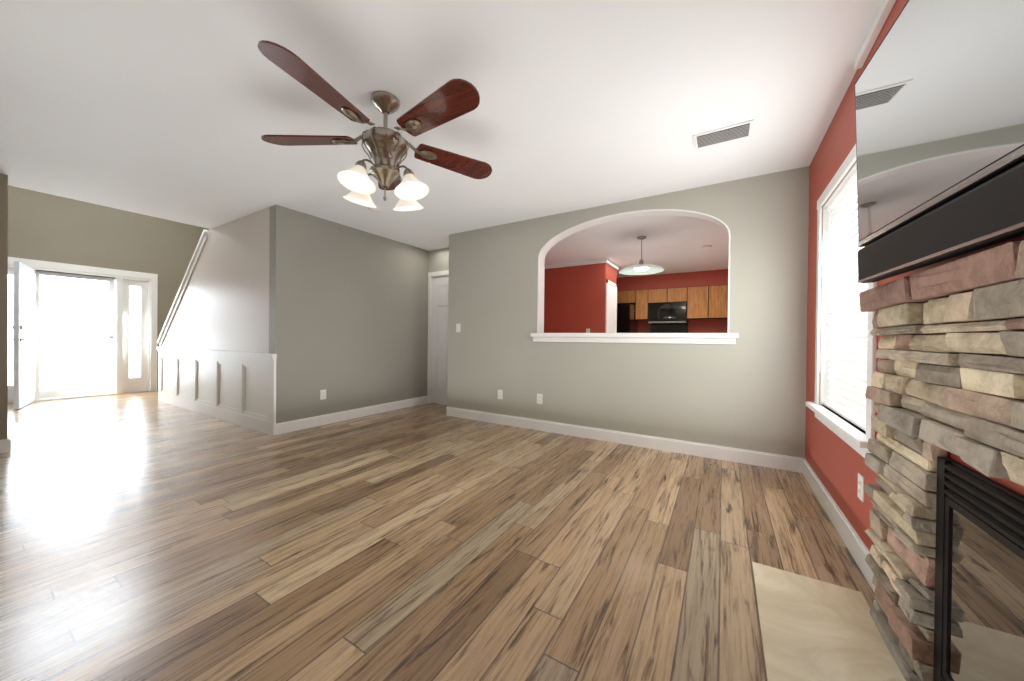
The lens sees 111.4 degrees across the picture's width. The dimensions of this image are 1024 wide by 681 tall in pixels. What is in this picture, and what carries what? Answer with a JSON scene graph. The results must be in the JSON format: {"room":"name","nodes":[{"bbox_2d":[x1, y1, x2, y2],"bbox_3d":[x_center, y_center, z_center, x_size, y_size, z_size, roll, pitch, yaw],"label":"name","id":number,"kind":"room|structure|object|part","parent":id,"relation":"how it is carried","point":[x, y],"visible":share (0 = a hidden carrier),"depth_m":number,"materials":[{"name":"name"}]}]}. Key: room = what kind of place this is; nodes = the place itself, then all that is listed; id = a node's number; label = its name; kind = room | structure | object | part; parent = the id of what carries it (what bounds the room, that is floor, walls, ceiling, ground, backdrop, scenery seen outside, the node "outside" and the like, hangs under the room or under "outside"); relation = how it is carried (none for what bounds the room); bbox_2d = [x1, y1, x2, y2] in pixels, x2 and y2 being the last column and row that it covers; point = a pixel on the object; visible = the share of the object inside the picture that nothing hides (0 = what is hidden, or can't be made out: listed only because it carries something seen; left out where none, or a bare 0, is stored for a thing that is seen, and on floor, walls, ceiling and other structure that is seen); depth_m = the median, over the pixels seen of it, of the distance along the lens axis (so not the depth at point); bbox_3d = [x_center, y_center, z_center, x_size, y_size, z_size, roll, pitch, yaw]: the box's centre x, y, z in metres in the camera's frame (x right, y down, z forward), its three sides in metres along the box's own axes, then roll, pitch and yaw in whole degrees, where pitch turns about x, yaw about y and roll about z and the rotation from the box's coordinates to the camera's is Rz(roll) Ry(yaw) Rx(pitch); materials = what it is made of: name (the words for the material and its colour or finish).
{"room":"living room","nodes":[
{"label":"living room","id":0,"kind":"room"},
{"bbox_2d":[0,174,7,439],"bbox_3d":[-4.965,-0.234,2.356,0.140,2.440,1.775,1,0,31],"label":"wall","id":1,"kind":"structure","parent":0,"point":[3,306],"depth_m":3.06,"materials":[{"name":"grey paint"}]},
{"bbox_2d":[8,185,207,390],"bbox_3d":[-7.008,-1.558,6.117,0.160,5.000,2.900,1,0,31],"label":"wall","id":2,"kind":"structure","parent":0,"point":[48,227],"depth_m":5.96,"materials":[{"name":"beige paint"}]},
{"bbox_2d":[8,278,13,383],"bbox_3d":[-7.561,-0.158,5.234,0.010,1.660,0.135,1,0,31],"label":"window","id":3,"kind":"structure","parent":2,"relation":"in","point":[11,278],"depth_m":5.26,"materials":[{"name":"clear glass"}]},
{"bbox_2d":[8,261,34,408],"bbox_3d":[-7.061,-0.074,5.043,0.877,2.020,0.283,1,0,31],"label":"front door","id":4,"kind":"structure","parent":2,"relation":"in","point":[23,328],"depth_m":4.96,"materials":[{"name":"white metal"}]},
{"bbox_3d":[-6.827,-0.094,4.824,0.250,0.232,0.150,1,0,31],"label":"handle","id":5,"kind":"part","parent":4,"relation":"part of","materials":[{"name":"silver metal"}]},
{"bbox_2d":[35,271,113,398],"bbox_3d":[-7.254,-0.088,5.820,0.052,2.014,0.848,1,0,31],"label":"door","id":6,"kind":"structure","parent":2,"relation":"in","point":[49,393],"depth_m":5.78,"materials":[{"name":"clear glass"}]},
{"bbox_3d":[-7.072,-0.059,6.122,0.052,0.064,0.142,1,0,31],"label":"handle","id":7,"kind":"part","parent":6,"relation":"part of","materials":[{"name":"silver metal"}]},
{"bbox_2d":[8,257,157,402],"bbox_3d":[-7.206,-0.151,5.793,0.170,2.185,1.870,1,0,31],"label":"door frame","id":8,"kind":"structure","parent":2,"relation":"attached to","point":[147,284],"depth_m":6.24,"materials":[{"name":"white wood"}]},
{"bbox_2d":[129,286,139,376],"bbox_3d":[-6.879,-0.158,6.363,0.010,1.660,0.145,1,0,31],"label":"window","id":9,"kind":"structure","parent":2,"relation":"in","point":[129,328],"depth_m":6.36,"materials":[{"name":"clear glass"}]},
{"bbox_2d":[10,185,208,228],"bbox_3d":[-4.001,-2.737,4.299,0.160,2.560,2.900,1,0,31],"label":"wall","id":10,"kind":"structure","parent":0,"point":[103,205],"depth_m":3.77,"materials":[{"name":"beige paint"}]},
{"bbox_2d":[160,207,269,352],"bbox_3d":[-4.092,-0.240,4.728,3.500,2.440,0.120,1,0,31],"label":"wall","id":11,"kind":"structure","parent":0,"point":[223,304],"depth_m":4.28,"materials":[{"name":"grey paint"}]},
{"bbox_2d":[157,229,207,345],"bbox_3d":[-4.817,-0.691,5.167,1.885,1.576,0.180,1,0,31],"label":"trim","id":12,"kind":"structure","parent":11,"relation":"on","point":[186,278],"depth_m":5.01,"materials":[{"name":"white wood"}]},
{"bbox_2d":[157,347,276,435],"bbox_3d":[-4.072,0.550,4.623,3.680,0.860,0.040,1,0,31],"label":"wainscoting","id":13,"kind":"structure","parent":11,"relation":"attached to","point":[236,387],"depth_m":4.34,"materials":[{"name":"white wood"}]},
{"bbox_2d":[269,205,428,423],"bbox_3d":[-1.950,-0.219,4.754,0.140,2.440,2.380,1,0,31],"label":"wall","id":14,"kind":"structure","parent":0,"point":[348,317],"depth_m":4.34,"materials":[{"name":"grey paint"}]},
{"bbox_2d":[320,389,325,399],"bbox_3d":[-2.240,0.642,4.147,0.009,0.114,0.070,1,0,31],"label":"outlet","id":15,"kind":"object","parent":14,"relation":"attached to","point":[322,394],"visible":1,"depth_m":4.14,"materials":[{"name":"white plastic"}]},
{"bbox_2d":[0,391,875,680],"bbox_3d":[-1.863,1.059,5.245,10.010,0.120,9.930,1,0,31],"label":"floor","id":16,"kind":"structure","parent":0,"point":[146,535],"depth_m":1.72,"materials":[{"name":"laminate"}]},
{"bbox_2d":[617,304,637,332],"bbox_3d":[2.300,0.119,7.829,0.820,1.790,0.880,1,0,31],"label":"refrigerator","id":17,"kind":"object","parent":16,"relation":"on","point":[627,322],"visible":0.04,"depth_m":7.37,"materials":[{"name":"black metal"}]},
{"bbox_2d":[650,324,687,332],"bbox_3d":[3.243,0.344,7.345,0.750,1.385,0.767,1,0,31],"label":"range","id":18,"kind":"object","parent":16,"relation":"on","point":[674,328],"visible":0.06,"depth_m":7.58,"materials":[{"name":"black metal"}]},
{"bbox_2d":[752,562,905,680],"bbox_3d":[0.830,1.050,0.784,0.375,0.006,1.800,1,0,31],"label":"hearth","id":19,"kind":"object","parent":16,"relation":"on","point":[812,629],"depth_m":1.25,"materials":[{"name":"beige stone"}]},
{"bbox_2d":[429,248,448,271],"bbox_3d":[-0.874,-0.213,5.412,1.020,2.440,0.140,1,0,31],"label":"wall","id":20,"kind":"structure","parent":0,"point":[438,259],"depth_m":5.49,"materials":[{"name":"beige paint"}]},
{"bbox_2d":[427,270,448,402],"bbox_3d":[-0.942,-0.039,5.444,0.865,2.090,0.157,1,0,31],"label":"door frame","id":21,"kind":"structure","parent":20,"relation":"attached to","point":[437,274],"depth_m":5.58,"materials":[{"name":"white wood"}]},
{"bbox_2d":[432,277,448,404],"bbox_3d":[-0.956,0.006,5.397,0.734,1.990,0.072,1,0,31],"label":"hall door","id":22,"kind":"structure","parent":20,"relation":"in","point":[440,347],"depth_m":5.50,"materials":[{"name":"white wood"}]},
{"bbox_2d":[0,0,882,277],"bbox_3d":[-0.314,-1.545,4.308,6.450,0.250,9.930,1,0,31],"label":"ceiling","id":23,"kind":"structure","parent":0,"point":[174,110],"depth_m":2.07,"materials":[{"name":"white paint"}]},
{"bbox_2d":[369,206,380,212],"bbox_3d":[-1.478,-1.410,3.767,0.130,0.036,0.130,1,0,31],"label":"smoke detector","id":24,"kind":"object","parent":23,"relation":"attached to","point":[376,210],"visible":0.96,"depth_m":3.74,"materials":[{"name":"white plastic"}]},
{"bbox_2d":[258,40,491,210],"bbox_3d":[-0.719,-1.114,2.011,1.351,0.591,1.371,1,0,31],"label":"ceiling fan","id":25,"kind":"object","parent":23,"relation":"hanging from","point":[386,146],"visible":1,"depth_m":1.95,"materials":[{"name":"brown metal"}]},
{"bbox_2d":[619,236,664,274],"bbox_3d":[1.756,-1.170,4.734,0.580,0.464,0.580,1,0,31],"label":"pendant light","id":26,"kind":"object","parent":23,"relation":"hanging from","point":[641,268],"visible":0.98,"depth_m":4.75,"materials":[{"name":"white glass"}]},
{"bbox_2d":[633,266,649,271],"bbox_3d":[1.754,-0.970,4.735,0.200,0.035,0.200,1,0,31],"label":"diffuser","id":27,"kind":"object","parent":26,"relation":"attached to","point":[638,268],"depth_m":4.70,"materials":[{"name":"white glass"}]},
{"bbox_3d":[1.754,-0.980,4.735,0.580,0.084,0.580,1,0,31],"label":"lamp shade","id":28,"kind":"part","parent":26,"relation":"part of","materials":[{"name":"white glass"}]},
{"bbox_2d":[702,245,711,248],"bbox_3d":[2.877,-1.375,5.154,0.130,0.036,0.130,1,0,31],"label":"smoke detector","id":29,"kind":"object","parent":23,"relation":"attached to","point":[706,246],"visible":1,"depth_m":5.11,"materials":[{"name":"white plastic"}]},
{"bbox_2d":[693,119,753,149],"bbox_3d":[1.424,-1.382,2.364,0.340,0.017,0.200,1,0,31],"label":"ceiling vent","id":30,"kind":"object","parent":23,"relation":"in","point":[741,130],"visible":1,"depth_m":2.35,"materials":[{"name":"grey metal"}]},
{"bbox_2d":[544,263,616,332],"bbox_3d":[1.242,-0.200,6.681,1.290,2.440,0.720,1,0,31],"label":"wall","id":31,"kind":"structure","parent":0,"point":[574,299],"depth_m":6.32,"materials":[{"name":"paint"}]},
{"bbox_2d":[545,258,618,269],"bbox_3d":[1.260,-1.384,6.649,1.325,0.070,0.755,1,0,31],"label":"crown molding","id":32,"kind":"structure","parent":31,"relation":"attached to","point":[596,261],"depth_m":6.27,"materials":[{"name":"white wood"}]},
{"bbox_2d":[606,279,616,332],"bbox_3d":[1.808,-0.017,6.357,0.016,2.090,0.670,1,0,31],"label":"door frame","id":33,"kind":"structure","parent":31,"relation":"attached to","point":[611,307],"depth_m":6.34,"materials":[{"name":"white wood"}]},
{"bbox_2d":[447,166,808,459],"bbox_3d":[0.778,-0.186,3.806,3.750,2.440,0.140,1,0,31],"label":"wall","id":34,"kind":"structure","parent":0,"point":[747,391],"depth_m":3.31,"materials":[{"name":"grey paint"}]},
{"bbox_2d":[0,396,875,591],"bbox_3d":[-2.933,0.941,3.415,9.670,0.117,5.410,1,0,31],"label":"baseboard","id":35,"kind":"structure","parent":34,"relation":"attached to","point":[859,551],"depth_m":3.29,"materials":[{"name":"white wood"}]},
{"bbox_2d":[456,324,460,331],"bbox_3d":[-0.713,-0.166,4.616,0.070,0.114,0.016,1,0,31],"label":"light switch","id":36,"kind":"object","parent":34,"relation":"attached to","point":[458,326],"visible":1,"depth_m":4.62,"materials":[{"name":"white plastic"}]},
{"bbox_2d":[498,390,502,398],"bbox_3d":[-0.146,0.662,4.278,0.070,0.114,0.009,1,0,31],"label":"outlet","id":37,"kind":"object","parent":34,"relation":"attached to","point":[500,394],"visible":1,"depth_m":4.27,"materials":[{"name":"white plastic"}]},
{"bbox_2d":[537,394,542,403],"bbox_3d":[0.316,0.668,3.998,0.070,0.114,0.009,1,0,31],"label":"outlet","id":38,"kind":"object","parent":34,"relation":"attached to","point":[539,398],"visible":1,"depth_m":3.99,"materials":[{"name":"white plastic"}]},
{"bbox_2d":[537,209,730,332],"bbox_3d":[1.136,-0.682,3.590,1.875,1.209,0.152,1,0,31],"label":"trim","id":39,"kind":"structure","parent":34,"relation":"attached to","point":[548,246],"depth_m":3.69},
{"bbox_2d":[531,333,738,344],"bbox_3d":[1.130,-0.026,3.594,2.015,0.100,0.220,1,0,31],"label":"shelf","id":40,"kind":"object","parent":34,"relation":"attached to","point":[697,338],"visible":0.98,"depth_m":3.40,"materials":[{"name":"white wood"}]},
{"bbox_2d":[616,269,727,290],"bbox_3d":[3.401,-1.253,7.484,3.089,0.299,0.369,1,0,31],"label":"soffit","id":41,"kind":"structure","parent":0,"point":[695,279],"depth_m":7.28,"materials":[{"name":"paint"}]},
{"bbox_2d":[632,304,727,332],"bbox_3d":[3.301,-0.186,7.844,3.610,2.440,0.140,1,0,31],"label":"wall","id":42,"kind":"structure","parent":0,"point":[707,325],"depth_m":7.35,"materials":[{"name":"paint"}]},
{"bbox_2d":[617,290,636,304],"bbox_3d":[2.631,-0.973,7.945,0.421,0.278,0.374,1,0,31],"label":"upper cabinet","id":43,"kind":"object","parent":42,"relation":"attached to","point":[623,297],"depth_m":7.78,"materials":[{"name":"brown wood"}]},
{"bbox_2d":[635,289,648,319],"bbox_3d":[2.921,-0.784,7.771,0.260,0.648,0.374,1,0,31],"label":"upper cabinet","id":44,"kind":"object","parent":42,"relation":"attached to","point":[642,295],"depth_m":7.60,"materials":[{"name":"brown wood"}]},
{"bbox_2d":[649,289,668,302],"bbox_3d":[3.196,-0.955,7.604,0.380,0.298,0.374,1,0,31],"label":"upper cabinet","id":45,"kind":"object","parent":42,"relation":"attached to","point":[655,295],"depth_m":7.43,"materials":[{"name":"brown wood"}]},
{"bbox_2d":[669,287,688,301],"bbox_3d":[3.521,-0.951,7.408,0.379,0.298,0.374,1,0,31],"label":"upper cabinet","id":46,"kind":"object","parent":42,"relation":"attached to","point":[681,294],"depth_m":7.23,"materials":[{"name":"brown wood"}]},
{"bbox_2d":[648,302,687,323],"bbox_3d":[3.349,-0.583,7.499,0.754,0.438,0.393,1,0,31],"label":"microwave","id":47,"kind":"object","parent":46,"relation":"attached to","point":[668,313],"visible":0.94,"depth_m":7.33,"materials":[{"name":"black"}]},
{"bbox_2d":[685,286,708,318],"bbox_3d":[3.844,-0.771,7.212,0.380,0.648,0.374,1,0,31],"label":"upper cabinet","id":48,"kind":"object","parent":42,"relation":"attached to","point":[707,302],"depth_m":7.05,"materials":[{"name":"brown wood"}]},
{"bbox_2d":[709,285,727,318],"bbox_3d":[4.169,-0.767,7.016,0.380,0.648,0.374,1,0,31],"label":"upper cabinet","id":49,"kind":"object","parent":42,"relation":"attached to","point":[718,294],"depth_m":6.86,"materials":[{"name":"brown wood"}]},
{"bbox_2d":[805,0,1023,550],"bbox_3d":[2.373,-0.163,2.685,0.140,2.440,9.930,1,0,31],"label":"wall","id":50,"kind":"structure","parent":0,"point":[835,462],"depth_m":2.03,"materials":[{"name":"paint"}]},
{"bbox_2d":[805,144,877,457],"bbox_3d":[1.895,-0.221,1.951,0.200,1.515,1.160,1,0,31],"label":"window","id":51,"kind":"structure","parent":50,"relation":"in","point":[854,438],"depth_m":2.30,"materials":[{"name":"white wood"}]},
{"bbox_2d":[824,169,867,430],"bbox_3d":[1.896,-0.231,1.950,0.064,1.333,0.926,1,0,31],"label":"window blinds","id":52,"kind":"object","parent":51,"relation":"attached to","point":[847,376],"visible":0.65,"depth_m":2.02,"materials":[{"name":"white plastic"}]},
{"bbox_3d":[1.949,-0.230,1.919,0.035,1.335,0.930,1,0,31],"label":"window sash","id":53,"kind":"part","parent":51,"relation":"part of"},
{"bbox_2d":[857,473,863,501],"bbox_3d":[1.651,0.696,1.655,0.009,0.114,0.070,1,0,31],"label":"outlet","id":54,"kind":"object","parent":50,"relation":"attached to","point":[860,495],"visible":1,"depth_m":1.64,"materials":[{"name":"white plastic"}]},
{"bbox_2d":[854,0,895,69],"bbox_3d":[1.213,-1.139,0.908,0.030,0.490,1.910,1,0,31],"label":"trim","id":55,"kind":"structure","parent":50,"relation":"attached to","point":[882,15],"depth_m":1.52,"materials":[{"name":"white wood"}]},
{"bbox_2d":[855,0,1023,282],"bbox_3d":[1.082,-0.592,0.816,0.094,0.755,1.130,1,0,27],"label":"mirror","id":56,"kind":"object","parent":50,"relation":"attached to","point":[939,102],"visible":1,"depth_m":0.88,"materials":[{"name":"glossy glass"},{"name":"black plastic"}]},
{"bbox_2d":[859,240,1023,680],"bbox_3d":[1.003,0.428,0.666,0.094,1.258,1.815,1,0,31],"label":"stone fireplace surround","id":57,"kind":"object","parent":50,"relation":"attached to","point":[944,559],"visible":1,"depth_m":0.95,"materials":[{"name":"brown stone"}]},
{"bbox_3d":[1.023,0.696,0.644,0.004,0.470,0.770,1,0,31],"label":"fireplace firebox glass","id":58,"kind":"part","parent":57,"relation":"part of","materials":[{"name":"black"}]},
{"label":"outside","id":59,"kind":"structure","parent":0,"visible":0},
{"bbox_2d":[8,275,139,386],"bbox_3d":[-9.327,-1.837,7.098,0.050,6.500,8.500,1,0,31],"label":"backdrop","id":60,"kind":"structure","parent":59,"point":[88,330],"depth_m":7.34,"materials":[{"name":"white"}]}
]}

